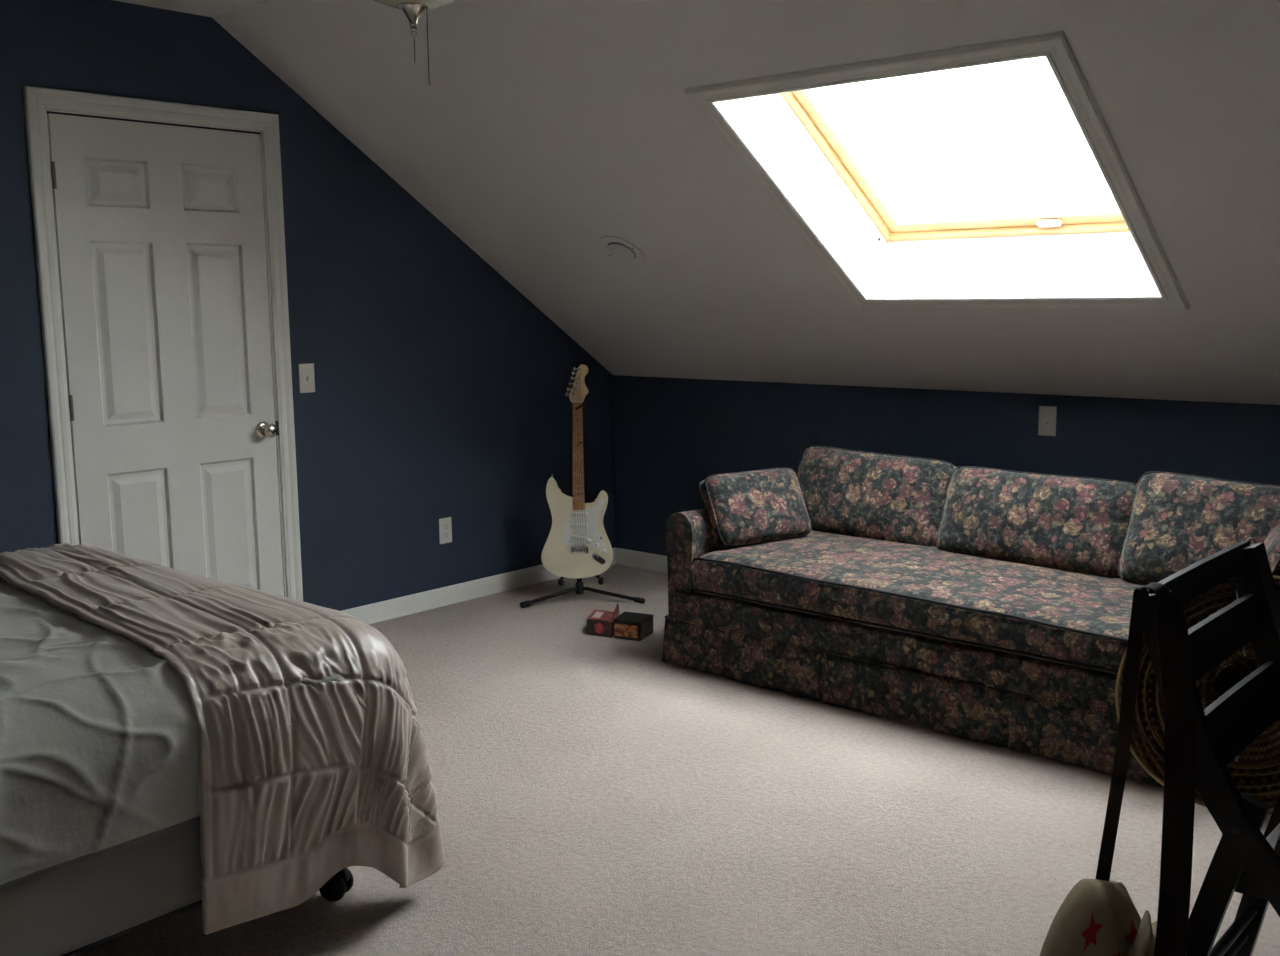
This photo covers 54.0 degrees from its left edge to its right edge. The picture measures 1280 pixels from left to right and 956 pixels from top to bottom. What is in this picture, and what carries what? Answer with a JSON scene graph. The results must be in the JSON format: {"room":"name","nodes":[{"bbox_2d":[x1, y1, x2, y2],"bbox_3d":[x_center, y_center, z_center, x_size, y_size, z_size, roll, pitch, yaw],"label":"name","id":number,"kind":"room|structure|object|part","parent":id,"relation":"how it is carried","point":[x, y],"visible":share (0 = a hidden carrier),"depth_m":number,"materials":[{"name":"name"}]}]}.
{"room":"bedroom","nodes":[
{"label":"bedroom","id":0,"kind":"room"},
{"bbox_2d":[114,0,268,16],"bbox_3d":[-0.011,-1.594,2.313,5.740,0.400,1.440,7,11,41],"label":"ceiling","id":1,"kind":"structure","parent":0,"point":[209,8],"depth_m":4.48,"materials":[{"name":"paint"}]},
{"bbox_2d":[373,0,454,85],"bbox_3d":[-0.486,-1.185,2.873,1.194,0.560,1.176,7,11,41],"label":"ceiling fan","id":2,"kind":"object","parent":1,"relation":"hanging from","point":[412,9],"visible":1,"depth_m":2.87,"materials":[{"name":"silver metal"}]},
{"bbox_3d":[-0.521,-1.122,2.868,0.306,0.091,0.306,7,11,41],"label":"lamp shade","id":3,"kind":"part","parent":2,"relation":"part of","materials":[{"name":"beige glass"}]},
{"bbox_3d":[-0.487,-0.993,2.886,0.003,0.176,0.003,7,11,41],"label":"pull chain","id":4,"kind":"part","parent":2,"relation":"part of","materials":[{"name":"metal"}]},
{"bbox_2d":[0,0,615,610],"bbox_3d":[-2.104,-0.445,4.356,0.120,2.473,5.800,7,11,41],"label":"wall","id":5,"kind":"structure","parent":0,"point":[441,388],"depth_m":5.30,"materials":[{"name":"blue paint"}]},
{"bbox_2d":[23,86,302,600],"bbox_3d":[-1.749,-0.322,4.724,0.192,2.116,0.970,7,11,41],"label":"door","id":6,"kind":"structure","parent":5,"relation":"in","point":[159,233],"depth_m":4.66,"materials":[{"name":"white paint"}]},
{"bbox_3d":[-1.469,-0.189,4.966,0.067,0.056,0.056,7,11,41],"label":"knob","id":7,"kind":"part","parent":6,"relation":"part of","materials":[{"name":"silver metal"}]},
{"bbox_3d":[-1.455,-0.200,5.037,0.008,0.058,0.010,7,11,41],"label":"strike plate","id":8,"kind":"part","parent":6,"relation":"part of","materials":[{"name":"metal"}]},
{"bbox_2d":[299,363,314,392],"bbox_3d":[-1.353,-0.406,5.115,0.018,0.118,0.072,7,11,41],"label":"light switch","id":9,"kind":"object","parent":5,"relation":"attached to","point":[306,371],"visible":1,"depth_m":5.11,"materials":[{"name":"beige plastic"}]},
{"bbox_2d":[439,517,451,543],"bbox_3d":[-0.888,0.241,5.740,0.009,0.118,0.072,7,11,41],"label":"electrical outlet","id":10,"kind":"object","parent":5,"relation":"attached to","point":[445,525],"visible":1,"depth_m":5.74,"materials":[{"name":"beige plastic"}]},
{"bbox_2d":[443,523,448,529],"bbox_3d":[-0.886,0.222,5.736,0.003,0.034,0.034,7,11,41],"label":"receptacle","id":11,"kind":"object","parent":10,"relation":"attached to","point":[445,525],"depth_m":5.73,"materials":[{"name":"beige plastic"}]},
{"bbox_2d":[443,531,448,537],"bbox_3d":[-0.886,0.260,5.741,0.003,0.034,0.034,7,11,41],"label":"receptacle","id":12,"kind":"object","parent":10,"relation":"attached to","point":[445,533],"depth_m":5.74,"materials":[{"name":"beige plastic"}]},
{"bbox_2d":[341,547,616,624],"bbox_3d":[-0.759,0.520,5.922,0.013,0.085,1.922,7,11,41],"label":"baseboard","id":13,"kind":"structure","parent":5,"relation":"attached to","point":[372,613],"depth_m":5.79,"materials":[{"name":"white paint"}]},
{"bbox_2d":[71,564,1279,955],"bbox_3d":[0.019,1.061,2.697,5.740,0.080,6.040,7,11,41],"label":"floor","id":14,"kind":"structure","parent":0,"point":[596,795],"depth_m":3.36,"materials":[{"name":"beige carpet"}]},
{"bbox_2d":[0,816,353,955],"bbox_3d":[-1.785,0.715,2.677,1.590,0.648,2.065,7,11,41],"label":"bed","id":15,"kind":"object","parent":14,"relation":"on","point":[76,905],"visible":0.22,"depth_m":2.38,"materials":[{"name":"grey fabric"}]},
{"bbox_3d":[-1.783,0.873,2.700,1.390,0.050,1.865,7,11,41],"label":"frame","id":16,"kind":"part","parent":15,"relation":"part of","materials":[{"name":"fabric"}]},
{"bbox_2d":[0,576,367,884],"bbox_3d":[-1.768,0.505,2.662,1.655,0.307,2.071,7,11,41],"label":"comforter","id":17,"kind":"object","parent":15,"relation":"on","point":[100,736],"visible":0.34,"depth_m":2.38,"materials":[{"name":"grey fabric"}]},
{"bbox_2d":[0,543,445,934],"bbox_3d":[-1.256,0.590,3.263,1.748,0.691,0.684,7,11,41],"label":"comforter","id":18,"kind":"object","parent":15,"relation":"on","point":[286,807],"visible":0.8,"depth_m":2.71,"materials":[{"name":"beige fabric"}]},
{"bbox_2d":[520,403,644,607],"bbox_3d":[-0.273,0.132,5.673,0.420,0.912,0.427,7,11,41],"label":"guitar stand","id":19,"kind":"object","parent":14,"relation":"on","point":[579,587],"visible":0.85,"depth_m":5.77,"materials":[{"name":"black metal"}]},
{"bbox_3d":[-0.410,0.544,5.760,0.289,0.064,0.017,-5,9,-25],"label":"leg","id":20,"kind":"part","parent":19,"relation":"part of","materials":[{"name":"black plastic"}]},
{"bbox_2d":[541,364,612,578],"bbox_3d":[-0.299,-0.023,5.798,0.333,0.991,0.171,-1,8,-5],"label":"electric guitar","id":21,"kind":"object","parent":19,"relation":"on","point":[577,545],"visible":1,"depth_m":5.79,"materials":[{"name":"beige paint"}]},
{"bbox_3d":[-0.131,0.537,5.786,0.306,0.064,0.017,1,8,13],"label":"leg","id":22,"kind":"part","parent":19,"relation":"part of","materials":[{"name":"black plastic"}]},
{"bbox_2d":[587,602,619,637],"bbox_3d":[-0.153,0.588,5.278,0.118,0.120,0.188,1,8,11],"label":"box","id":23,"kind":"object","parent":14,"relation":"on","point":[599,622],"visible":0.98,"depth_m":5.22,"materials":[{"name":"red cardboard"}]},
{"bbox_3d":[-0.154,0.579,5.277,0.115,0.003,0.188,1,8,11],"label":"lid","id":24,"kind":"part","parent":23,"relation":"part of","materials":[{"name":"red cardboard"}]},
{"bbox_2d":[613,611,652,640],"bbox_3d":[-0.032,0.616,5.217,0.135,0.080,0.147,3,9,24],"label":"box","id":25,"kind":"object","parent":14,"relation":"on","point":[633,626],"visible":1,"depth_m":5.16,"materials":[{"name":"black cardboard"}]},
{"bbox_3d":[-0.032,0.578,5.212,0.136,0.004,0.145,3,9,24],"label":"lid","id":26,"kind":"part","parent":25,"relation":"part of","materials":[{"name":"black cardboard"}]},
{"bbox_2d":[662,446,1279,813],"bbox_3d":[1.248,0.359,4.332,2.296,0.792,1.011,7,11,42],"label":"sofa","id":27,"kind":"object","parent":14,"relation":"on","point":[981,604],"visible":0.82,"depth_m":4.21,"materials":[{"name":"fabric"}]},
{"bbox_3d":[0.469,0.297,5.067,0.131,0.444,0.948,7,11,42],"label":"arm","id":28,"kind":"part","parent":27,"relation":"part of","materials":[{"name":"fabric"}]},
{"bbox_2d":[699,468,811,548],"bbox_3d":[0.446,0.114,4.823,0.439,0.277,0.210,-6,10,-31],"label":"throw pillow","id":29,"kind":"object","parent":27,"relation":"on","point":[765,505],"visible":0.98,"depth_m":4.74,"materials":[{"name":"fabric"}]},
{"bbox_2d":[798,447,956,545],"bbox_3d":[0.922,0.085,4.952,0.672,0.352,0.241,9,-8,40],"label":"cushion","id":30,"kind":"object","parent":27,"relation":"on","point":[895,500],"depth_m":4.83,"materials":[{"name":"fabric"}]},
{"bbox_2d":[693,530,1148,673],"bbox_3d":[1.186,0.392,4.271,2.008,0.167,0.833,7,11,42],"label":"seat cushion","id":31,"kind":"object","parent":27,"relation":"on","point":[1059,616],"depth_m":4.15,"materials":[{"name":"fabric"}]},
{"bbox_2d":[938,467,1135,577],"bbox_3d":[1.415,0.160,4.453,0.701,0.332,0.246,7,-11,42],"label":"cushion","id":32,"kind":"object","parent":27,"relation":"on","point":[1082,527],"depth_m":4.34,"materials":[{"name":"fabric"}]},
{"bbox_2d":[1120,473,1279,584],"bbox_3d":[1.917,0.213,3.967,0.726,0.381,0.245,9,-9,44],"label":"cushion","id":33,"kind":"object","parent":27,"relation":"on","point":[1170,522],"depth_m":4.01,"materials":[{"name":"fabric"}]},
{"bbox_2d":[1264,523,1279,575],"bbox_3d":[1.850,0.272,3.647,0.183,0.285,0.476,4,10,30],"label":"throw pillow","id":34,"kind":"object","parent":27,"relation":"on","point":[1272,541],"visible":0.14,"depth_m":3.46,"materials":[{"name":"fabric"}]},
{"bbox_2d":[1144,540,1279,955],"bbox_3d":[1.208,0.630,2.142,0.562,0.922,0.554,7,11,41],"label":"folding chair","id":35,"kind":"object","parent":14,"relation":"on","point":[1246,861],"visible":0.86,"depth_m":2.15,"materials":[{"name":"black wood"}]},
{"bbox_2d":[1040,582,1195,955],"bbox_3d":[0.806,0.626,2.118,0.259,0.921,0.240,7,11,41],"label":"shoulder bag","id":36,"kind":"object","parent":35,"relation":"hanging from","point":[1098,916],"visible":1,"depth_m":2.05,"materials":[{"name":"beige fabric"}]},
{"bbox_2d":[1115,538,1279,811],"bbox_3d":[1.275,0.397,2.622,0.563,0.603,0.235,-3,9,-18],"label":"wicker basket","id":37,"kind":"object","parent":35,"relation":"hanging from","point":[1255,771],"visible":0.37,"depth_m":2.62,"materials":[{"name":"brown wicker"}]},
{"bbox_3d":[1.283,0.448,2.687,0.178,0.151,0.114,-1,2,0],"label":"crown","id":38,"kind":"part","parent":37,"relation":"part of","materials":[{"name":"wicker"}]},
{"bbox_3d":[1.252,0.246,2.544,0.067,0.282,0.199,7,11,41],"label":"chin cord","id":39,"kind":"part","parent":37,"relation":"part of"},
{"bbox_3d":[0.934,0.800,2.100,0.186,0.596,0.024,7,11,41],"label":"leg","id":40,"kind":"part","parent":35,"relation":"part of","materials":[{"name":"black wood"}]},
{"bbox_3d":[1.123,0.679,1.958,0.390,0.036,0.022,7,11,41],"label":"seat rail","id":41,"kind":"part","parent":35,"relation":"part of","materials":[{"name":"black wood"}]},
{"bbox_3d":[1.350,0.602,2.334,0.518,0.920,0.066,7,11,41],"label":"post","id":42,"kind":"part","parent":35,"relation":"part of","materials":[{"name":"black wood"}]},
{"bbox_3d":[1.214,0.751,2.413,0.186,0.596,0.024,7,11,41],"label":"leg","id":43,"kind":"part","parent":35,"relation":"part of","materials":[{"name":"black wood"}]},
{"bbox_3d":[1.273,0.631,2.086,0.390,0.022,0.460,7,11,41],"label":"seat","id":44,"kind":"part","parent":35,"relation":"part of","materials":[{"name":"black wood"}]},
{"bbox_2d":[212,0,1279,404],"bbox_3d":[1.298,-0.957,3.895,5.740,1.776,2.491,7,11,41],"label":"ceiling","id":45,"kind":"structure","parent":0,"point":[542,131],"depth_m":4.43,"materials":[{"name":"paint"}]},
{"bbox_2d":[599,236,644,264],"bbox_3d":[-0.075,-0.938,5.182,0.202,0.117,0.170,6,10,38],"label":"recessed light","id":46,"kind":"object","parent":45,"relation":"in","point":[621,250],"visible":1,"depth_m":5.17,"materials":[{"name":"paint"}]},
{"bbox_2d":[684,31,1189,309],"bbox_3d":[1.016,-1.041,4.078,1.244,0.996,1.236,7,11,41],"label":"window","id":47,"kind":"structure","parent":45,"relation":"attached to","point":[1126,211],"depth_m":4.26,"materials":[{"name":"white paint"}]},
{"bbox_3d":[1.075,-1.173,4.127,1.168,0.749,1.056,7,11,41],"label":"frame","id":48,"kind":"part","parent":47,"relation":"part of","materials":[{"name":"brown wood"}]},
{"bbox_3d":[1.076,-1.177,4.128,1.058,0.657,0.944,7,11,41],"label":"sash","id":49,"kind":"part","parent":47,"relation":"part of","materials":[{"name":"brown wood"}]},
{"bbox_2d":[613,375,1279,555],"bbox_3d":[1.969,0.180,4.814,5.740,1.014,0.120,7,11,41],"label":"wall","id":50,"kind":"structure","parent":0,"point":[671,435],"depth_m":5.43,"materials":[{"name":"blue paint"}]},
{"bbox_2d":[616,548,667,572],"bbox_3d":[1.935,0.648,4.827,5.487,0.085,0.013,7,11,41],"label":"baseboard","id":51,"kind":"structure","parent":50,"relation":"attached to","point":[649,561],"depth_m":6.50,"materials":[{"name":"white paint"}]},
{"bbox_2d":[1038,406,1056,435],"bbox_3d":[1.612,-0.226,4.977,0.072,0.118,0.018,7,11,41],"label":"cable wall plate","id":52,"kind":"object","parent":50,"relation":"attached to","point":[1046,426],"visible":1,"depth_m":4.98,"materials":[{"name":"beige plastic"}]}
]}

